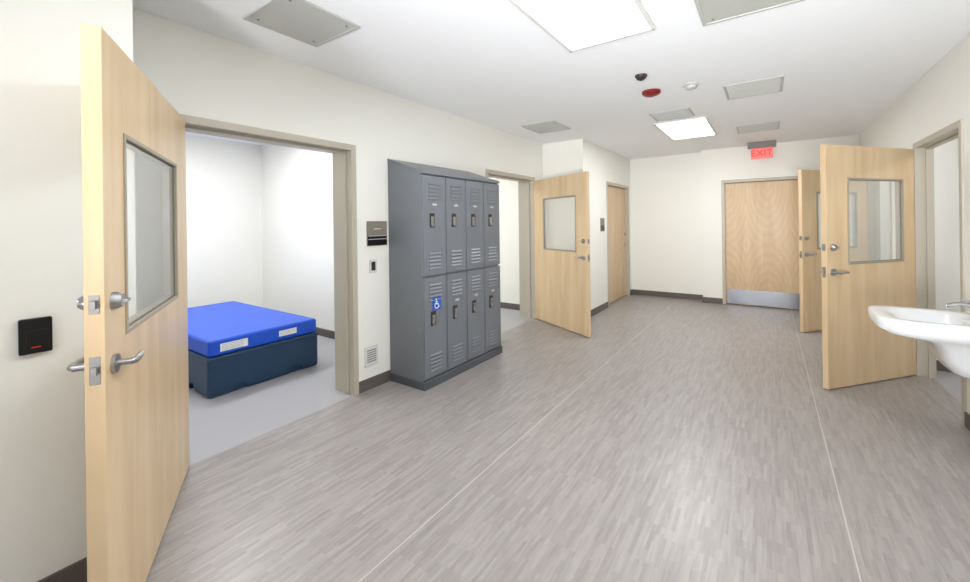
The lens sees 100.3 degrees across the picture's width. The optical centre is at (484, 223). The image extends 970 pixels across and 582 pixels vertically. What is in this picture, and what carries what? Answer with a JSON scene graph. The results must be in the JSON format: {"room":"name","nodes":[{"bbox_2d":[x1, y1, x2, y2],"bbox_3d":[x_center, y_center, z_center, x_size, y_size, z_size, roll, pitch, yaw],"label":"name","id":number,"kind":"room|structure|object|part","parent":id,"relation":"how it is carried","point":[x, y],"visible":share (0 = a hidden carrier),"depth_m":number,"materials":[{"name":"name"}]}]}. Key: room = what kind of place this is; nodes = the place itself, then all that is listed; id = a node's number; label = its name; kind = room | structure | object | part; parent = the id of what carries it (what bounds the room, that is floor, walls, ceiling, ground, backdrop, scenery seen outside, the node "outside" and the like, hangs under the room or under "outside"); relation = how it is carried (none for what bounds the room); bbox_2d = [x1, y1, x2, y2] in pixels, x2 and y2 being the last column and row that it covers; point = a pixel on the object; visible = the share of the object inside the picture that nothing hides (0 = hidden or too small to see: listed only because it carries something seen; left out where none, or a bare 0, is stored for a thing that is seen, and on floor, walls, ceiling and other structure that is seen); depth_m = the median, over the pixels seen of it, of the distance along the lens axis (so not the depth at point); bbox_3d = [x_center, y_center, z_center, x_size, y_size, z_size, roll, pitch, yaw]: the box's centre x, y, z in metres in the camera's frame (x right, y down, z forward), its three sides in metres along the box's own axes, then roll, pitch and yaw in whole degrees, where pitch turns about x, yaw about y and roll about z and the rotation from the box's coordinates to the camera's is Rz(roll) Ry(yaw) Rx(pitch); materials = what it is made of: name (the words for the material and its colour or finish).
{"room":"psychiatric facility corridor","nodes":[
{"label":"psychiatric facility corridor","id":0,"kind":"room"},
{"bbox_2d":[0,0,135,581],"bbox_3d":[-2.830,0.150,0.820,0.847,2.742,3.100,-1,0,35],"label":"wall","id":1,"kind":"structure","parent":0,"point":[43,532],"depth_m":1.61,"materials":[{"name":"paint"}]},
{"bbox_2d":[18,316,52,355],"bbox_3d":[-1.760,0.440,1.585,0.023,0.137,0.090,-1,0,35],"label":"card reader","id":2,"kind":"object","parent":1,"relation":"attached to","point":[35,335],"visible":1,"depth_m":1.58,"materials":[{"name":"black plastic"}]},
{"bbox_2d":[37,289,631,581],"bbox_3d":[-0.424,1.440,3.939,0.689,0.100,10.951,-1,0,35],"label":"baseboard","id":3,"kind":"structure","parent":1,"relation":"attached to","point":[77,571],"depth_m":1.69,"materials":[{"name":"plastic"}]},
{"bbox_2d":[132,8,542,381],"bbox_3d":[-0.672,0.122,4.428,0.250,2.742,5.288,-1,0,35],"label":"wall","id":4,"kind":"structure","parent":0,"point":[202,74],"depth_m":3.28,"materials":[{"name":"paint"}]},
{"bbox_2d":[67,23,189,581],"bbox_3d":[-1.564,0.426,1.901,0.190,2.133,1.347,-1,0,-27],"label":"door","id":5,"kind":"structure","parent":4,"relation":"in","point":[135,367],"depth_m":1.50,"materials":[{"name":"brown wood"}]},
{"bbox_3d":[-1.373,0.482,1.392,0.069,0.064,0.163,-1,0,-27],"label":"lever handle","id":6,"kind":"part","parent":5,"relation":"part of","materials":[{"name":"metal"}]},
{"bbox_3d":[-1.263,0.381,1.307,0.028,0.290,0.015,-1,0,-27],"label":"latch plate","id":7,"kind":"part","parent":5,"relation":"part of","materials":[{"name":"metal"}]},
{"bbox_3d":[-1.265,0.480,1.447,0.069,0.064,0.163,-1,0,-27],"label":"lever handle","id":8,"kind":"part","parent":5,"relation":"part of","materials":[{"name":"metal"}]},
{"bbox_2d":[180,114,358,465],"bbox_3d":[-1.607,0.415,3.086,0.274,2.180,1.320,-1,0,35],"label":"trim","id":9,"kind":"structure","parent":4,"relation":"attached to","point":[343,155],"depth_m":3.54,"materials":[{"name":"paint"}]},
{"bbox_2d":[364,344,377,366],"bbox_3d":[-1.029,1.198,3.664,0.016,0.170,0.150,-1,0,35],"label":"air vent","id":10,"kind":"object","parent":4,"relation":"in","point":[371,352],"visible":1,"depth_m":3.65,"materials":[{"name":"grey metal"}]},
{"bbox_2d":[369,259,376,272],"bbox_3d":[-1.020,0.392,3.696,0.012,0.120,0.085,-1,0,35],"label":"light switch","id":11,"kind":"object","parent":4,"relation":"attached to","point":[372,263],"visible":1,"depth_m":3.69,"materials":[{"name":"white plastic"}]},
{"bbox_2d":[366,221,386,245],"bbox_3d":[-0.995,0.094,3.734,0.015,0.225,0.230,-1,0,35],"label":"room sign","id":12,"kind":"object","parent":4,"relation":"attached to","point":[376,230],"visible":1,"depth_m":3.72,"materials":[{"name":"black plastic"}]},
{"bbox_2d":[486,169,535,318],"bbox_3d":[0.298,0.390,5.812,0.274,2.180,1.323,-1,0,35],"label":"trim","id":13,"kind":"structure","parent":4,"relation":"attached to","point":[525,183],"depth_m":6.28,"materials":[{"name":"paint"}]},
{"bbox_2d":[534,171,590,336],"bbox_3d":[1.059,0.402,5.705,0.183,2.113,1.227,-1,0,-26],"label":"door","id":14,"kind":"structure","parent":4,"relation":"in","point":[562,277],"depth_m":5.58,"materials":[{"name":"brown wood"}]},
{"bbox_2d":[185,134,519,330],"bbox_3d":[-2.220,0.142,5.457,3.466,2.742,5.600,-1,0,35],"label":"wall","id":15,"kind":"structure","parent":0,"point":[259,217],"depth_m":5.87,"materials":[{"name":"paint"}]},
{"bbox_2d":[316,327,334,338],"bbox_3d":[-2.868,1.471,4.330,3.266,0.100,2.590,-1,0,35],"label":"baseboard","id":16,"kind":"structure","parent":15,"relation":"attached to","point":[322,332],"depth_m":5.37,"materials":[{"name":"plastic"}]},
{"bbox_2d":[500,302,519,309],"bbox_3d":[-1.307,1.451,6.564,3.266,0.100,2.660,-1,0,35],"label":"baseboard","id":17,"kind":"structure","parent":15,"relation":"attached to","point":[503,304],"depth_m":6.95,"materials":[{"name":"plastic"}]},
{"bbox_2d":[132,0,969,158],"bbox_3d":[0.667,-1.317,3.335,10.700,0.100,11.250,-1,0,35],"label":"ceiling","id":18,"kind":"structure","parent":0,"point":[842,63],"depth_m":3.17,"materials":[{"name":"paint"}]},
{"bbox_2d":[243,0,360,46],"bbox_3d":[-1.123,-1.237,2.500,0.480,0.012,0.490,-1,0,35],"label":"access panel","id":19,"kind":"object","parent":18,"relation":"attached to","point":[304,21],"visible":1,"depth_m":2.48,"materials":[{"name":"paint"}]},
{"bbox_2d":[521,121,570,133],"bbox_3d":[0.812,-1.262,5.357,0.460,0.012,0.530,-1,0,35],"label":"ceiling vent","id":20,"kind":"object","parent":18,"relation":"in","point":[550,126],"visible":1,"depth_m":5.33,"materials":[{"name":"metal"}]},
{"bbox_2d":[508,0,655,52],"bbox_3d":[0.514,-1.254,2.295,0.600,0.020,1.230,-1,0,35],"label":"recessed light","id":21,"kind":"object","parent":18,"relation":"in","point":[576,25],"visible":1,"depth_m":2.49,"materials":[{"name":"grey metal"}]},
{"bbox_2d":[635,73,646,80],"bbox_3d":[1.347,-1.253,3.495,0.100,0.045,0.100,-1,0,35],"label":"dome camera","id":22,"kind":"object","parent":18,"relation":"attached to","point":[640,77],"visible":1,"depth_m":3.47,"materials":[{"name":"black plastic"}]},
{"bbox_2d":[642,88,660,96],"bbox_3d":[1.614,-1.254,3.930,0.170,0.050,0.170,-1,0,35],"label":"fire alarm strobe","id":23,"kind":"object","parent":18,"relation":"attached to","point":[653,92],"visible":1,"depth_m":3.88,"materials":[{"name":"red plastic"}]},
{"bbox_2d":[649,107,694,121],"bbox_3d":[2.218,-1.281,4.795,0.430,0.012,0.420,-1,0,35],"label":"ceiling vent","id":24,"kind":"object","parent":18,"relation":"in","point":[684,112],"visible":1,"depth_m":4.76,"materials":[{"name":"metal"}]},
{"bbox_2d":[653,116,716,139],"bbox_3d":[2.779,-1.284,5.562,0.610,0.020,1.240,-1,0,35],"label":"recessed light","id":25,"kind":"object","parent":18,"relation":"in","point":[698,126],"visible":1,"depth_m":5.48,"materials":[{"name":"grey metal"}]},
{"bbox_2d":[683,82,698,89],"bbox_3d":[1.905,-1.260,3.744,0.130,0.045,0.130,-1,0,35],"label":"smoke detector","id":26,"kind":"object","parent":18,"relation":"attached to","point":[692,85],"visible":1,"depth_m":3.71,"materials":[{"name":"paint"}]},
{"bbox_2d":[694,0,804,25],"bbox_3d":[1.453,-1.271,2.224,0.520,0.012,0.570,-1,0,35],"label":"access panel","id":27,"kind":"object","parent":18,"relation":"attached to","point":[710,12],"visible":1,"depth_m":2.39,"materials":[{"name":"paint"}]},
{"bbox_2d":[723,75,783,99],"bbox_3d":[2.568,-1.285,3.873,0.460,0.012,0.510,-1,0,35],"label":"ceiling vent","id":28,"kind":"object","parent":18,"relation":"in","point":[773,84],"visible":1,"depth_m":3.84,"materials":[{"name":"metal"}]},
{"bbox_2d":[736,121,779,133],"bbox_3d":[3.723,-1.300,5.524,0.480,0.012,0.500,-1,0,35],"label":"ceiling vent","id":29,"kind":"object","parent":18,"relation":"in","point":[770,125],"visible":1,"depth_m":5.49,"materials":[{"name":"metal"}]},
{"bbox_2d":[738,123,777,132],"bbox_3d":[3.723,-1.301,5.524,0.436,0.010,0.456,-1,0,35],"label":"vent grille","id":30,"kind":"object","parent":29,"relation":"attached to","point":[762,126],"depth_m":5.50,"materials":[{"name":"metal"}]},
{"bbox_2d":[748,140,775,159],"bbox_3d":[4.471,-1.178,6.540,0.380,0.274,0.080,-1,0,35],"label":"exit sign","id":31,"kind":"object","parent":18,"relation":"hanging from","point":[762,149],"visible":1,"depth_m":6.52,"materials":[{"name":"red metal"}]},
{"bbox_3d":[4.471,-1.129,6.540,0.290,0.175,0.012,-1,0,35],"label":"sign panel","id":32,"kind":"part","parent":31,"relation":"part of","materials":[{"name":"red plastic"}]},
{"bbox_2d":[146,294,969,581],"bbox_3d":[0.626,1.526,3.207,10.280,0.100,10.951,-1,0,35],"label":"floor","id":33,"kind":"structure","parent":0,"point":[697,452],"depth_m":2.44,"materials":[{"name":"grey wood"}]},
{"bbox_2d":[188,331,318,398],"bbox_3d":[-2.859,1.345,4.434,1.944,0.352,1.044,-1,0,35],"label":"bed","id":34,"kind":"object","parent":33,"relation":"on","point":[212,377],"visible":0.55,"depth_m":3.74,"materials":[{"name":"blue plastic"}]},
{"bbox_2d":[188,301,315,357],"bbox_3d":[-2.856,1.098,4.430,1.900,0.143,1.016,-1,0,35],"label":"mattress","id":35,"kind":"object","parent":34,"relation":"on","point":[217,329],"visible":0.79,"depth_m":4.05,"materials":[{"name":"plastic"}]},
{"bbox_2d":[222,340,242,350],"bbox_3d":[-2.254,1.098,3.633,0.001,0.058,0.194,-1,0,35],"label":"label","id":36,"kind":"object","parent":35,"relation":"attached to","point":[230,345],"depth_m":3.62,"materials":[{"name":"white paper"}]},
{"bbox_2d":[387,159,501,390],"bbox_3d":[-0.366,0.434,4.234,0.462,2.109,1.278,-1,0,35],"label":"lockers","id":37,"kind":"object","parent":33,"relation":"on","point":[444,229],"visible":1,"depth_m":3.83,"materials":[{"name":"metal"}]},
{"bbox_3d":[-0.476,-0.013,3.690,0.011,0.094,0.040,-1,0,35],"label":"latch handle","id":38,"kind":"part","parent":37,"relation":"part of","materials":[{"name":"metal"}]},
{"bbox_3d":[-0.467,0.023,3.728,0.027,0.905,0.302,-1,0,35],"label":"locker door","id":39,"kind":"part","parent":37,"relation":"part of","materials":[{"name":"paint"}]},
{"bbox_3d":[-0.465,0.882,3.690,0.011,0.094,0.040,-1,0,35],"label":"latch handle","id":40,"kind":"part","parent":37,"relation":"part of","materials":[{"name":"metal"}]},
{"bbox_3d":[-0.455,0.948,3.728,0.027,0.905,0.302,-1,0,35],"label":"locker door","id":41,"kind":"part","parent":37,"relation":"part of","materials":[{"name":"paint"}]},
{"bbox_3d":[-0.287,0.020,3.985,0.027,0.905,0.302,-1,0,35],"label":"locker door","id":42,"kind":"part","parent":37,"relation":"part of","materials":[{"name":"paint"}]},
{"bbox_3d":[-0.275,0.945,3.985,0.027,0.905,0.302,-1,0,35],"label":"locker door","id":43,"kind":"part","parent":37,"relation":"part of","materials":[{"name":"paint"}]},
{"bbox_3d":[-0.108,0.018,4.242,0.027,0.905,0.302,-1,0,35],"label":"locker door","id":44,"kind":"part","parent":37,"relation":"part of","materials":[{"name":"paint"}]},
{"bbox_3d":[-0.096,0.943,4.242,0.027,0.905,0.302,-1,0,35],"label":"locker door","id":45,"kind":"part","parent":37,"relation":"part of","materials":[{"name":"paint"}]},
{"bbox_3d":[0.072,0.016,4.499,0.027,0.905,0.302,-1,0,35],"label":"locker door","id":46,"kind":"part","parent":37,"relation":"part of","materials":[{"name":"paint"}]},
{"bbox_3d":[0.084,0.941,4.499,0.027,0.905,0.302,-1,0,35],"label":"locker door","id":47,"kind":"part","parent":37,"relation":"part of","materials":[{"name":"paint"}]},
{"bbox_2d":[358,298,861,581],"bbox_3d":[1.268,1.467,2.757,1.710,0.001,10.951,-1,0,35],"label":"trim","id":48,"kind":"structure","parent":33,"relation":"on","point":[678,298],"depth_m":2.29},
{"bbox_2d":[543,139,631,309],"bbox_3d":[1.854,0.089,7.452,0.927,2.742,2.563,-1,0,35],"label":"wall","id":49,"kind":"structure","parent":0,"point":[563,158],"depth_m":6.46,"materials":[{"name":"paint"}]},
{"bbox_2d":[600,218,604,230],"bbox_3d":[1.976,0.028,6.806,0.014,0.220,0.180,-1,0,35],"label":"room sign","id":50,"kind":"object","parent":49,"relation":"attached to","point":[602,223],"visible":1,"depth_m":6.78,"materials":[{"name":"black plastic"}]},
{"bbox_2d":[608,186,627,303],"bbox_3d":[2.439,0.384,7.605,0.183,2.113,1.272,-1,0,35],"label":"door","id":51,"kind":"structure","parent":49,"relation":"in","point":[616,196],"depth_m":7.63,"materials":[{"name":"brown wood"}]},
{"bbox_2d":[606,181,629,305],"bbox_3d":[2.421,0.363,7.614,0.214,2.180,1.350,-1,0,35],"label":"trim","id":52,"kind":"structure","parent":49,"relation":"attached to","point":[626,188],"depth_m":8.07,"materials":[{"name":"paint"}]},
{"bbox_2d":[630,135,858,297],"bbox_3d":[4.345,0.057,7.302,3.729,2.742,0.455,-1,0,35],"label":"wall","id":53,"kind":"structure","parent":0,"point":[676,206],"depth_m":7.61,"materials":[{"name":"paint"}]},
{"bbox_2d":[632,289,722,303],"bbox_3d":[4.328,1.378,7.166,3.429,0.100,0.217,-1,0,35],"label":"baseboard","id":54,"kind":"structure","parent":53,"relation":"attached to","point":[634,291],"depth_m":7.72,"materials":[{"name":"plastic"}]},
{"bbox_2d":[725,180,799,309],"bbox_3d":[4.771,0.353,6.825,1.228,2.113,0.061,-1,0,35],"label":"door","id":55,"kind":"structure","parent":53,"relation":"in","point":[762,218],"depth_m":6.84,"materials":[{"name":"brown wood"}]},
{"bbox_3d":[4.763,1.277,6.803,1.180,0.250,0.002,-1,0,35],"label":"kick plate","id":56,"kind":"part","parent":55,"relation":"part of","materials":[{"name":"metal"}]},
{"bbox_2d":[721,176,818,303],"bbox_3d":[4.762,0.332,6.819,1.320,2.180,0.162,-1,0,35],"label":"trim","id":57,"kind":"structure","parent":53,"relation":"attached to","point":[723,182],"depth_m":7.11,"materials":[{"name":"paint"}]},
{"bbox_2d":[859,33,969,414],"bbox_3d":[2.624,0.079,1.672,0.100,2.742,10.746,-1,0,35],"label":"wall","id":58,"kind":"structure","parent":0,"point":[940,98],"depth_m":3.29,"materials":[{"name":"paint"}]},
{"bbox_2d":[798,170,867,331],"bbox_3d":[4.698,0.354,5.446,1.232,2.113,0.183,-1,0,-16],"label":"door","id":59,"kind":"structure","parent":58,"relation":"in","point":[810,276],"depth_m":5.31,"materials":[{"name":"brown wood"}]},
{"bbox_3d":[4.250,0.409,5.259,0.163,0.064,0.069,-1,0,-16],"label":"lever handle","id":60,"kind":"part","parent":59,"relation":"part of","materials":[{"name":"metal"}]},
{"bbox_2d":[820,144,916,389],"bbox_3d":[3.478,0.370,3.659,1.157,2.113,0.183,-1,0,-16],"label":"door","id":61,"kind":"structure","parent":58,"relation":"in","point":[856,350],"depth_m":3.60,"materials":[{"name":"brown wood"}]},
{"bbox_3d":[2.928,0.326,3.502,0.015,0.290,0.028,-1,0,-16],"label":"latch plate","id":62,"kind":"part","parent":61,"relation":"part of","materials":[{"name":"metal"}]},
{"bbox_3d":[3.066,0.424,3.482,0.163,0.064,0.069,-1,0,-16],"label":"lever handle","id":63,"kind":"part","parent":61,"relation":"part of","materials":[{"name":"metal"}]},
{"bbox_2d":[867,181,892,260],"bbox_3d":[4.992,0.329,5.055,0.124,2.180,1.320,-1,0,35],"label":"trim","id":64,"kind":"structure","parent":58,"relation":"attached to","point":[873,187],"depth_m":5.54,"materials":[{"name":"paint"}]},
{"bbox_2d":[868,298,969,378],"bbox_3d":[2.892,0.780,2.622,0.562,0.608,0.576,-1,0,35],"label":"sink","id":65,"kind":"object","parent":58,"relation":"attached to","point":[946,333],"visible":1,"depth_m":2.49,"materials":[{"name":"white ceramic"}]},
{"bbox_2d":[945,298,969,308],"bbox_3d":[3.005,0.540,2.541,0.172,0.133,0.060,-1,0,35],"label":"faucet","id":66,"kind":"object","parent":65,"relation":"on","point":[962,304],"depth_m":2.54,"materials":[{"name":"metal"}]},
{"bbox_2d":[913,119,966,424],"bbox_3d":[3.779,0.345,3.320,0.124,2.180,1.167,-1,0,35],"label":"trim","id":67,"kind":"structure","parent":58,"relation":"attached to","point":[924,148],"depth_m":3.73,"materials":[{"name":"paint"}]},
{"bbox_2d":[964,412,969,430],"bbox_3d":[2.595,1.400,1.704,0.012,0.100,10.746,-1,0,35],"label":"baseboard","id":68,"kind":"structure","parent":58,"relation":"attached to","point":[966,415],"depth_m":2.83,"materials":[{"name":"plastic"}]},
{"bbox_2d":[880,138,959,359],"bbox_3d":[5.480,0.042,3.308,2.708,2.742,4.900,-1,0,35],"label":"wall","id":69,"kind":"structure","parent":0,"point":[946,164],"depth_m":3.89,"materials":[{"name":"paint"}]},
{"bbox_2d":[936,360,952,372],"bbox_3d":[5.407,1.364,3.310,2.558,0.100,4.600,-1,0,35],"label":"baseboard","id":70,"kind":"structure","parent":69,"relation":"attached to","point":[939,367],"depth_m":3.90,"materials":[{"name":"plastic"}]}
]}

